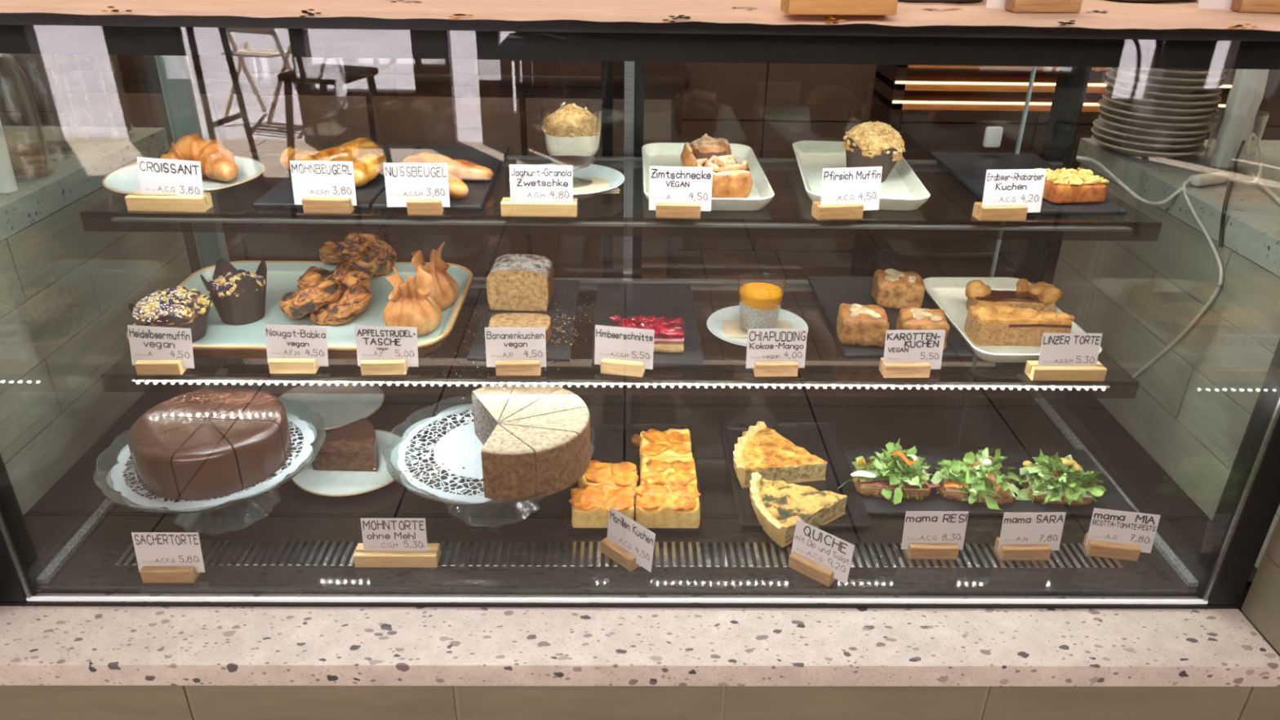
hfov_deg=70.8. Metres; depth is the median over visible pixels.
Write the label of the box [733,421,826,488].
slice
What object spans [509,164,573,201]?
price card
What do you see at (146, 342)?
price card
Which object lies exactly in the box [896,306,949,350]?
cake
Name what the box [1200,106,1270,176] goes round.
glass
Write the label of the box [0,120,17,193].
paper roll
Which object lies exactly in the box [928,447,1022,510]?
sandwich
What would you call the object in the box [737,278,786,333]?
glass
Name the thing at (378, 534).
price card
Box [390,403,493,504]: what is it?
doily
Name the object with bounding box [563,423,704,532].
flat tray
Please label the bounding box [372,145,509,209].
slate board
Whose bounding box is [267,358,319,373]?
card holder
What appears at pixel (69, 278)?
wall
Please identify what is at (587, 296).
crumbs
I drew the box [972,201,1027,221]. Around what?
card holder
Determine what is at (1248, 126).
rolled napkin
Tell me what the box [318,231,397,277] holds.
babka
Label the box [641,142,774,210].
serving tray
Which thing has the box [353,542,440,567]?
card holder
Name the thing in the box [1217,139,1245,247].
power cable
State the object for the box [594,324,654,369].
price card
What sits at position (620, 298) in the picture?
slate board
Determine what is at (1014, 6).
card holder
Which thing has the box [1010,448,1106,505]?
sandwich
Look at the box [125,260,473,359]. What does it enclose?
tray
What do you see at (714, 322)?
round plate
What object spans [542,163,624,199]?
round plate
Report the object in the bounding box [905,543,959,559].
card holder
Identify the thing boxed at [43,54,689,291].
floor
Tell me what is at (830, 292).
slate board
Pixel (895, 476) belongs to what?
sandwich
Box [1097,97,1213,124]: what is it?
plate
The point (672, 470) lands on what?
cake
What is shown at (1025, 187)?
price card
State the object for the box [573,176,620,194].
paper napkin
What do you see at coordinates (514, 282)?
cake
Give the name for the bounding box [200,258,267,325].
muffin
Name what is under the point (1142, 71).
plate
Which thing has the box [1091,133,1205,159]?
plate
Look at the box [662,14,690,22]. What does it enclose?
print
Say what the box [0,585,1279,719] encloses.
counter front
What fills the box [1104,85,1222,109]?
plate
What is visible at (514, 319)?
bread
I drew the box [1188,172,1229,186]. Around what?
switch
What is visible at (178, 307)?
muffin
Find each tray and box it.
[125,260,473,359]
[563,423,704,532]
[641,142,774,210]
[720,422,872,528]
[792,140,930,210]
[922,277,1102,362]
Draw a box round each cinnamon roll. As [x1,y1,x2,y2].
[680,133,731,166]
[694,155,753,198]
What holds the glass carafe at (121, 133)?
on the countertop at (72, 179)
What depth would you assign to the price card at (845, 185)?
1.05 m
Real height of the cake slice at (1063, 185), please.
0.033 m
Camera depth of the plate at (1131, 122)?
1.34 m
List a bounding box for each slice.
[617,315,684,352]
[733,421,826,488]
[749,471,847,547]
[1035,167,1109,204]
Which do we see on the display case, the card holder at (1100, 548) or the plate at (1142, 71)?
the card holder at (1100, 548)
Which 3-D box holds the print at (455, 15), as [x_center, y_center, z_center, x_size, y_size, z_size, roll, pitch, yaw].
[-0.138,-0.265,0.696,0.020,0.004,0.001,0,27,-1]
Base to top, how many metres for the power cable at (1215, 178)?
0.319 m
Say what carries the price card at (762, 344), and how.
on the card holder at (761, 368)
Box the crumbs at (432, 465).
[373,461,477,485]
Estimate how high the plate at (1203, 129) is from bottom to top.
0.018 m
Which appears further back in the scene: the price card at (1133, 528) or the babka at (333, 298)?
the babka at (333, 298)
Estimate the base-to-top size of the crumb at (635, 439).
0.019 m
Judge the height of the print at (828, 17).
0.005 m
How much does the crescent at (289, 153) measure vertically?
0.032 m
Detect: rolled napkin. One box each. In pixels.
[1210,69,1261,168]
[1230,69,1269,167]
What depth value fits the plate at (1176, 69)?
1.29 m
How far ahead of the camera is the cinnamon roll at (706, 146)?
1.19 m
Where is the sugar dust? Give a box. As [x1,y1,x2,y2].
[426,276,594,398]
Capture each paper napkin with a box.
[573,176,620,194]
[722,319,793,338]
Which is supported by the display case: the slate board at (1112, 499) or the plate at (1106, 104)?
the slate board at (1112, 499)
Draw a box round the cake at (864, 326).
[836,302,888,346]
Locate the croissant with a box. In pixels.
[160,133,238,182]
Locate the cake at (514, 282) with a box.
[485,253,554,311]
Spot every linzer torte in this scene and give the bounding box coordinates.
[964,278,1062,311]
[964,302,1074,346]
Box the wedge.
[309,417,379,471]
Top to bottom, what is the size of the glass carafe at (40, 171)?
0.220 m
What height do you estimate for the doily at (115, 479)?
0.001 m
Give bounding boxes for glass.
[539,101,603,182]
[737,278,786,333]
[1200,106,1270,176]
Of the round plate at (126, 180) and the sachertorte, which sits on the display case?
the round plate at (126, 180)
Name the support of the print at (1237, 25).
attached to the countertop at (1093, 14)
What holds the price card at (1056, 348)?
on the card holder at (1034, 372)
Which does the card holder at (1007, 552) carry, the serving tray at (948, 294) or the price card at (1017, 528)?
the price card at (1017, 528)
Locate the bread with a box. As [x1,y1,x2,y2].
[488,312,551,343]
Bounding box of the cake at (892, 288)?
[871,268,924,309]
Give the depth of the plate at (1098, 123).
1.35 m
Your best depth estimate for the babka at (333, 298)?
1.19 m
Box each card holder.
[124,191,213,212]
[134,360,186,375]
[139,566,199,582]
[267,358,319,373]
[302,196,354,213]
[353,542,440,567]
[360,359,408,375]
[406,199,444,215]
[495,360,541,375]
[500,197,577,217]
[600,358,644,377]
[600,537,639,571]
[655,202,700,218]
[752,361,798,376]
[780,0,897,15]
[788,551,835,586]
[811,200,863,220]
[879,357,930,377]
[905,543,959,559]
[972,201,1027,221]
[994,537,1051,560]
[1004,0,1082,13]
[1024,360,1106,381]
[1083,532,1141,560]
[1230,0,1279,13]
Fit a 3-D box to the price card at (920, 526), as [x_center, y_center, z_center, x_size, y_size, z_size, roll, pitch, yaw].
[0.345,0.200,1.056,0.073,0.051,0.007,1,27,-1]
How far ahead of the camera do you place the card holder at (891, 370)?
1.10 m
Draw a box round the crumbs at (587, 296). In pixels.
[546,296,587,351]
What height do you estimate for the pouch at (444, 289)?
0.086 m
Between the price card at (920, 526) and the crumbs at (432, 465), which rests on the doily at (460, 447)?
the crumbs at (432, 465)
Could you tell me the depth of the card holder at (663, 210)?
1.05 m
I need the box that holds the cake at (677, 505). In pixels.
[634,483,701,528]
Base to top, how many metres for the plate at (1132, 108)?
0.018 m
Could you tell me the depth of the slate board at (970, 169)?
1.25 m
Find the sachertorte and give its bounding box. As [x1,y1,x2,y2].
[128,386,292,500]
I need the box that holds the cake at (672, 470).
[640,456,697,487]
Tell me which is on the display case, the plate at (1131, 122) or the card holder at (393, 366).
the card holder at (393, 366)
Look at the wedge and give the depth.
1.19 m
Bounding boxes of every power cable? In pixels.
[1075,133,1279,378]
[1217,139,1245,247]
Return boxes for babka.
[279,266,372,326]
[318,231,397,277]
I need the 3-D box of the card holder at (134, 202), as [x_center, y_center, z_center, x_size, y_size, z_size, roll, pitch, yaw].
[-0.553,-0.186,1.058,0.090,0.016,0.024,1,27,1]
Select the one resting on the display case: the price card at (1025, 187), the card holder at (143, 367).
the card holder at (143, 367)
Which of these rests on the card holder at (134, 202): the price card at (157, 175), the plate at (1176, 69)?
the price card at (157, 175)
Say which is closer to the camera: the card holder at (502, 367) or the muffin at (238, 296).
the card holder at (502, 367)
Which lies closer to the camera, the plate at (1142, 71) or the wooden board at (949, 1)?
the wooden board at (949, 1)
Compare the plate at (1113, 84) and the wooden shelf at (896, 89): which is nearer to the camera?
the plate at (1113, 84)
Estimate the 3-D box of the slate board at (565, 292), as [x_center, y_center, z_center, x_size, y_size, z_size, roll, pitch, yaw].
[-0.154,-0.060,1.247,0.130,0.006,0.264,0,27,-1]
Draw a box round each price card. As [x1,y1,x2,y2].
[127,324,194,368]
[131,532,204,572]
[137,156,203,195]
[264,324,328,366]
[289,160,356,205]
[355,325,418,366]
[360,518,427,551]
[383,162,449,207]
[484,327,546,367]
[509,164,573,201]
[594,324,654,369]
[606,506,655,572]
[648,165,712,211]
[746,328,807,368]
[791,518,854,583]
[820,166,882,210]
[882,329,945,369]
[901,511,968,549]
[982,168,1046,212]
[985,0,1005,8]
[997,511,1066,551]
[1037,333,1102,365]
[1084,507,1160,553]
[1196,0,1232,8]
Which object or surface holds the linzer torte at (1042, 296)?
on the serving tray at (948, 294)
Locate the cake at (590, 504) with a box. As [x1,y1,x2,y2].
[568,484,635,528]
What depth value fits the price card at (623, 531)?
1.03 m
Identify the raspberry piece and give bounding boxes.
[608,315,621,322]
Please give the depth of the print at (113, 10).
0.69 m
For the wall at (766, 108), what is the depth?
3.96 m
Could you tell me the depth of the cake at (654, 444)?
1.20 m
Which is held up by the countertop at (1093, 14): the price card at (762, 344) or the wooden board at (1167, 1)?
the wooden board at (1167, 1)
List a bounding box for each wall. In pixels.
[0,53,1279,253]
[0,153,191,515]
[1052,163,1279,653]
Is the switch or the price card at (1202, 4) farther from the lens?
the switch
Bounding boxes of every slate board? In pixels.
[253,144,419,208]
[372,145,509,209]
[466,279,578,361]
[591,283,703,367]
[807,275,973,358]
[842,448,1137,517]
[928,151,1126,215]
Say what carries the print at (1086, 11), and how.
on the countertop at (1093, 14)
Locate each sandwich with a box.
[838,437,940,504]
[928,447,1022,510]
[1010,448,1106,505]
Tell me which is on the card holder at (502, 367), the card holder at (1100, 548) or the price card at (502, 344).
the price card at (502, 344)
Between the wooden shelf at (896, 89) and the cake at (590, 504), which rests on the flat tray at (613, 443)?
the cake at (590, 504)
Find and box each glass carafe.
[7,53,53,182]
[8,53,81,163]
[52,54,134,143]
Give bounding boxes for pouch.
[382,264,442,336]
[411,241,458,311]
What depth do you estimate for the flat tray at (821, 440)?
1.21 m
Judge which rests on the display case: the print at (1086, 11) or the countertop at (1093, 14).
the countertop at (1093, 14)
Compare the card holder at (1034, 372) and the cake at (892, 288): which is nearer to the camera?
the card holder at (1034, 372)
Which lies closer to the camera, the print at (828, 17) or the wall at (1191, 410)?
the print at (828, 17)
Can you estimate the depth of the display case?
1.06 m
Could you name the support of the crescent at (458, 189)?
on the slate board at (492, 157)
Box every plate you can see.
[102,155,265,195]
[277,376,384,431]
[291,429,414,496]
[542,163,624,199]
[706,305,808,346]
[1090,125,1204,151]
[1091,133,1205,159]
[1093,118,1207,145]
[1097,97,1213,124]
[1097,106,1213,130]
[1098,113,1213,138]
[1102,91,1218,116]
[1104,78,1222,102]
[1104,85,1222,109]
[1105,70,1223,94]
[1107,67,1226,86]
[1122,67,1227,79]
[1149,67,1206,71]
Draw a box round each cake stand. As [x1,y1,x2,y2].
[93,415,326,519]
[382,428,595,506]
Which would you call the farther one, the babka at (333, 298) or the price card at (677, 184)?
the babka at (333, 298)
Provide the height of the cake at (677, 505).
0.042 m
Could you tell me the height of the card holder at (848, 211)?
0.016 m
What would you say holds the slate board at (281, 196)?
on the display case
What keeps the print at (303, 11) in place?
attached to the countertop at (1093, 14)
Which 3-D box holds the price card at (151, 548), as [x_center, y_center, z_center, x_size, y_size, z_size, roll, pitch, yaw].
[-0.524,0.214,1.002,0.073,0.051,0.007,0,27,-1]
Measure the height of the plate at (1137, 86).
0.018 m
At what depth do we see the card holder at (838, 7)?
0.69 m
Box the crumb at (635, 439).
[631,434,639,445]
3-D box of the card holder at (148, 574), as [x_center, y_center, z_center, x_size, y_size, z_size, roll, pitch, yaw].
[-0.526,0.236,1.012,0.056,0.016,0.024,0,27,-1]
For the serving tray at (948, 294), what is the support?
on the display case
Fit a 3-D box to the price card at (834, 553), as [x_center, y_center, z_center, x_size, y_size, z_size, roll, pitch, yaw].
[0.205,0.216,1.020,0.073,0.051,0.007,21,33,35]
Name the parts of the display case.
post, corner post, door frame, rail, rail, door frame, door handle, corner post, post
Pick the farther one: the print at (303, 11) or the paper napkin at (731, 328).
the paper napkin at (731, 328)
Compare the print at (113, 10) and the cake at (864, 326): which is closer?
the print at (113, 10)
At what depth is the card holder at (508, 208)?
1.05 m
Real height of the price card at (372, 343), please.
0.053 m
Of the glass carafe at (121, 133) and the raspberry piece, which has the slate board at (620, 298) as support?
the raspberry piece
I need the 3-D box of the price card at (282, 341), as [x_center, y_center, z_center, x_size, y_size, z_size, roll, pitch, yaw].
[-0.416,-0.018,1.093,0.076,0.054,0.007,0,27,-2]
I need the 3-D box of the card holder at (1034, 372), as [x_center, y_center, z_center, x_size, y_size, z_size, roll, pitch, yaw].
[0.526,0.013,1.113,0.090,0.016,0.024,0,27,-2]
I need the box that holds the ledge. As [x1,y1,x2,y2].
[0,358,1279,686]
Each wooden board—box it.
[897,0,982,2]
[1115,0,1196,2]
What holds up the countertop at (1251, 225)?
on the wall at (1191, 410)
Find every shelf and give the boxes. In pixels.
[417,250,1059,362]
[849,64,1235,276]
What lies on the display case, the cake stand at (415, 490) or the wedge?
the cake stand at (415, 490)
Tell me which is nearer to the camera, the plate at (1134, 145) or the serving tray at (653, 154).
the serving tray at (653, 154)
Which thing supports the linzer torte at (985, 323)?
on the serving tray at (948, 294)
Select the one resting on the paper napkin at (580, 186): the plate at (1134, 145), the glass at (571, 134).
the glass at (571, 134)
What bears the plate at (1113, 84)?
on the plate at (1133, 100)
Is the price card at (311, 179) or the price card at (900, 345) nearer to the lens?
the price card at (311, 179)
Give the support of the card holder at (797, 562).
on the display case
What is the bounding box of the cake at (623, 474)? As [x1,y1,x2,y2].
[577,459,639,504]
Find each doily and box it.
[106,408,316,511]
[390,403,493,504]
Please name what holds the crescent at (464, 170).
on the slate board at (492, 157)
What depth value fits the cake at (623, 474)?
1.13 m
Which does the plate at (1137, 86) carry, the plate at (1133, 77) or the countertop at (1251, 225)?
the plate at (1133, 77)
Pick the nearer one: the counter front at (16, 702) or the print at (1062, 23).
the print at (1062, 23)
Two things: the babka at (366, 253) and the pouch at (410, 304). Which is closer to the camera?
the pouch at (410, 304)
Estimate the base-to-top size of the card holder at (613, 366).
0.016 m
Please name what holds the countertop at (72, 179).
on the wall at (69, 278)
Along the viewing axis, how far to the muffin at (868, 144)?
1.16 m
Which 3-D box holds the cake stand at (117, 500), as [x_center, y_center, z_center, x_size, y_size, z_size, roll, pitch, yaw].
[-0.519,0.143,1.117,0.258,0.085,0.258,0,27,-1]
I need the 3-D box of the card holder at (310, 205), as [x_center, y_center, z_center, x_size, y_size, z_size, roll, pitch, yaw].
[-0.365,-0.184,1.059,0.055,0.016,0.024,1,27,0]
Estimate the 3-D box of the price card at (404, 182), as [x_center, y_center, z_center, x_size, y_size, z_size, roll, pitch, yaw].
[-0.259,-0.203,1.048,0.073,0.051,0.007,0,27,-3]
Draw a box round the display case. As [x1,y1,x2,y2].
[0,13,1279,608]
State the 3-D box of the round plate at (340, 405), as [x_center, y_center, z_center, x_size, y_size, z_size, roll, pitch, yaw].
[-0.463,0.069,1.342,0.160,0.016,0.160,0,27,-1]
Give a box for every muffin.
[128,286,212,342]
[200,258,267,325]
[842,120,905,182]
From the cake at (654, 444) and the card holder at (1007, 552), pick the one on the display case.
the card holder at (1007, 552)
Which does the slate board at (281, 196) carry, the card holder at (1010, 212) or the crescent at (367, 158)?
the crescent at (367, 158)
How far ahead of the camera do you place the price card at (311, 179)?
1.05 m
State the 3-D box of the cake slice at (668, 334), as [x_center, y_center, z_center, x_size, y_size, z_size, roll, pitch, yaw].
[0.014,-0.034,1.156,0.087,0.035,0.051,2,27,3]
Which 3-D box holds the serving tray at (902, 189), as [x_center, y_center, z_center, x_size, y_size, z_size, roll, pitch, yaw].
[0.287,-0.250,1.206,0.150,0.018,0.285,3,27,4]
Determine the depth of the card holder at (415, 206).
1.05 m
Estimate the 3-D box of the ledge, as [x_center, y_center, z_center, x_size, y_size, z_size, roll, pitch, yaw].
[-0.021,0.170,1.240,2.800,0.030,0.694,0,27,-1]
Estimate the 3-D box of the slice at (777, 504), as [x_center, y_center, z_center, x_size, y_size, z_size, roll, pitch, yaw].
[0.179,0.175,1.125,0.122,0.034,0.103,-19,33,-33]
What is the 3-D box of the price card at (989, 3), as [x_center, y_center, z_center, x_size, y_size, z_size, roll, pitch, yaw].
[0.322,-0.325,0.736,0.068,0.070,0.007,0,27,-1]
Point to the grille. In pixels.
(215, 553)
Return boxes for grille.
[115,540,1123,568]
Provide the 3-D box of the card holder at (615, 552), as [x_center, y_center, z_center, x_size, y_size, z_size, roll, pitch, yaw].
[-0.020,0.223,1.052,0.050,0.016,0.024,25,35,38]
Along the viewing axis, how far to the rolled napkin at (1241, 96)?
1.26 m
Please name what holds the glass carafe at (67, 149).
on the countertop at (72, 179)
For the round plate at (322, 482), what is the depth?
1.18 m
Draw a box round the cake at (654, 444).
[639,428,692,469]
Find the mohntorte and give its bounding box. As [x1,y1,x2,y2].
[471,384,590,500]
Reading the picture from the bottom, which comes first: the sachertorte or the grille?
the grille
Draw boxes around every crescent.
[280,146,319,170]
[312,137,386,187]
[400,151,493,182]
[448,173,468,199]
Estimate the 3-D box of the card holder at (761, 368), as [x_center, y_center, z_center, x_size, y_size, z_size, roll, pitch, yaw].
[0.167,0.008,1.113,0.053,0.016,0.024,0,27,-2]
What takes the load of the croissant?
on the round plate at (126, 180)
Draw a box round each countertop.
[0,0,1279,31]
[0,125,169,241]
[1075,137,1279,276]
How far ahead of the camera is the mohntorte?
1.04 m
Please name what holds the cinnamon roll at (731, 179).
on the serving tray at (653, 154)
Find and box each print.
[101,6,132,12]
[299,8,321,17]
[448,13,473,19]
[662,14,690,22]
[733,7,754,8]
[823,16,844,23]
[1057,20,1075,25]
[1085,9,1107,12]
[1227,23,1257,28]

